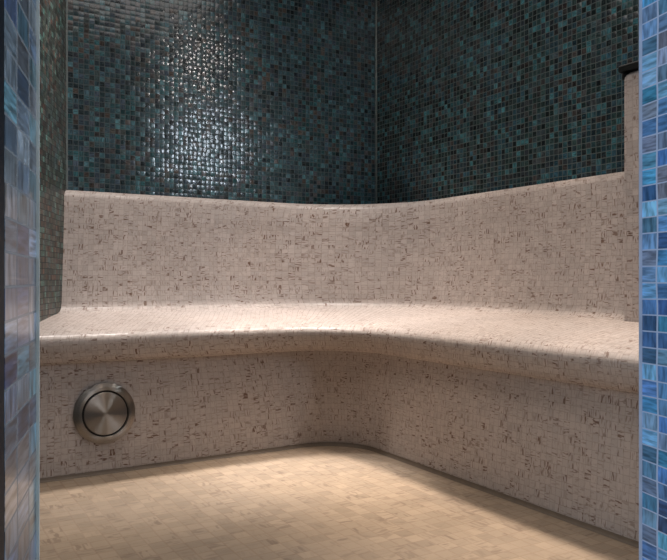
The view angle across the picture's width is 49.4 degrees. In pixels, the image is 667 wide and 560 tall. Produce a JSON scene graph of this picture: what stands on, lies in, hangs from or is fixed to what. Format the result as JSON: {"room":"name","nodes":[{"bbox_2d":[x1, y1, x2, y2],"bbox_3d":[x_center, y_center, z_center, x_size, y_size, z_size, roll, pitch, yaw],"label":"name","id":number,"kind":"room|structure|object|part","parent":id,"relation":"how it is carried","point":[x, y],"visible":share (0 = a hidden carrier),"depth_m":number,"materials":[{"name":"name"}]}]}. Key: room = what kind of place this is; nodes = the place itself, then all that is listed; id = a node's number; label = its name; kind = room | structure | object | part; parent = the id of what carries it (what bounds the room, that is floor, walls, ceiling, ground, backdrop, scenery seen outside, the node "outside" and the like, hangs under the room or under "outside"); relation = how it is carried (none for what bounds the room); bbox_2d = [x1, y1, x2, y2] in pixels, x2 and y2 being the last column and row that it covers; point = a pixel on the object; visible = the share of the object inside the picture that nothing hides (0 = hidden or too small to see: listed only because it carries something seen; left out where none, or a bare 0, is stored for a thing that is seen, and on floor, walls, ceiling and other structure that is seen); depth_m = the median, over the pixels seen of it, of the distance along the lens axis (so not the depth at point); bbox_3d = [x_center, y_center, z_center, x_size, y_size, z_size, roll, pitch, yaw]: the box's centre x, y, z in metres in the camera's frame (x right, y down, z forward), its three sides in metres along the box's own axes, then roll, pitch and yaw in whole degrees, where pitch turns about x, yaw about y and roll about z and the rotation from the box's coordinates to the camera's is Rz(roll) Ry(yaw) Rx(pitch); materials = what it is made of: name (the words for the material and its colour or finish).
{"room":"spa","nodes":[
{"label":"spa","id":0,"kind":"room"},
{"bbox_2d":[40,0,65,321],"bbox_3d":[-0.865,-0.480,1.415,0.120,2.120,2.618,0,0,-8],"label":"wall","id":1,"kind":"structure","parent":0,"point":[52,12],"depth_m":2.42,"materials":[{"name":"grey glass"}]},
{"bbox_2d":[66,0,67,188],"bbox_3d":[-0.960,-0.932,2.611,0.006,1.215,0.005,0,0,-31],"label":"trim","id":2,"kind":"structure","parent":1,"relation":"attached to","point":[66,0],"depth_m":2.61,"materials":[{"name":"teal tile"}]},
{"bbox_2d":[66,0,375,203],"bbox_3d":[-0.386,-0.480,3.026,1.513,2.120,0.120,0,0,-31],"label":"wall","id":3,"kind":"structure","parent":0,"point":[245,100],"depth_m":2.93,"materials":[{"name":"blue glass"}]},
{"bbox_2d":[376,0,376,203],"bbox_3d":[0.195,-0.930,3.295,0.006,1.220,0.005,0,0,14],"label":"trim","id":4,"kind":"structure","parent":3,"relation":"attached to","point":[376,0],"depth_m":3.29,"materials":[{"name":"teal tile"}]},
{"bbox_2d":[40,446,638,559],"bbox_3d":[0.136,0.620,0.801,3.454,0.080,4.437,0,0,-31],"label":"floor","id":5,"kind":"structure","parent":0,"point":[317,502],"depth_m":1.76,"materials":[{"name":"beige tile"}]},
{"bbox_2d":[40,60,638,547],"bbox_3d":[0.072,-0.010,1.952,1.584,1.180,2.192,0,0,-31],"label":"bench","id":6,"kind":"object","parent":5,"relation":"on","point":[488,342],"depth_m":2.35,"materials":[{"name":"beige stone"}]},
{"bbox_2d":[73,383,134,443],"bbox_3d":[-0.681,0.401,2.162,0.180,0.180,0.026,0,0,-31],"label":"outlet","id":7,"kind":"object","parent":6,"relation":"attached to","point":[103,413],"visible":1,"depth_m":2.15,"materials":[{"name":"metal"}]},
{"bbox_3d":[0.058,0.182,1.885,1.491,0.134,2.091,0,0,-31],"label":"seat","id":8,"kind":"part","parent":6,"relation":"part of","materials":[{"name":"beige stone"}]},
{"bbox_3d":[0.379,-0.103,2.405,2.570,0.436,1.051,0,0,27],"label":"backrest","id":9,"kind":"part","parent":6,"relation":"part of","materials":[{"name":"beige stone"}]},
{"bbox_3d":[0.915,-0.580,1.967,0.120,0.040,0.242,0,0,-31],"label":"wall bracket","id":10,"kind":"part","parent":6,"relation":"part of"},
{"bbox_2d":[377,0,638,203],"bbox_3d":[0.833,-0.480,2.341,0.120,2.120,2.305,0,0,-31],"label":"wall","id":11,"kind":"structure","parent":0,"point":[474,96],"depth_m":2.62,"materials":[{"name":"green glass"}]},
{"bbox_3d":[0.863,-0.480,1.112,1.127,2.120,0.060,0,0,-31],"label":"wall","id":12,"kind":"structure","parent":0,"visible":0},
{"bbox_2d":[0,0,666,559],"bbox_3d":[0.127,-0.480,0.562,0.806,2.120,0.421,0,0,-16],"label":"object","id":13,"kind":"structure","parent":12,"relation":"in","point":[19,19],"depth_m":0.48,"materials":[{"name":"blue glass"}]},
{"bbox_3d":[-0.207,-0.445,0.379,0.060,2.050,0.020,0,0,0],"label":"frame","id":14,"kind":"part","parent":13,"relation":"part of","materials":[{"name":"tile"}]}
]}

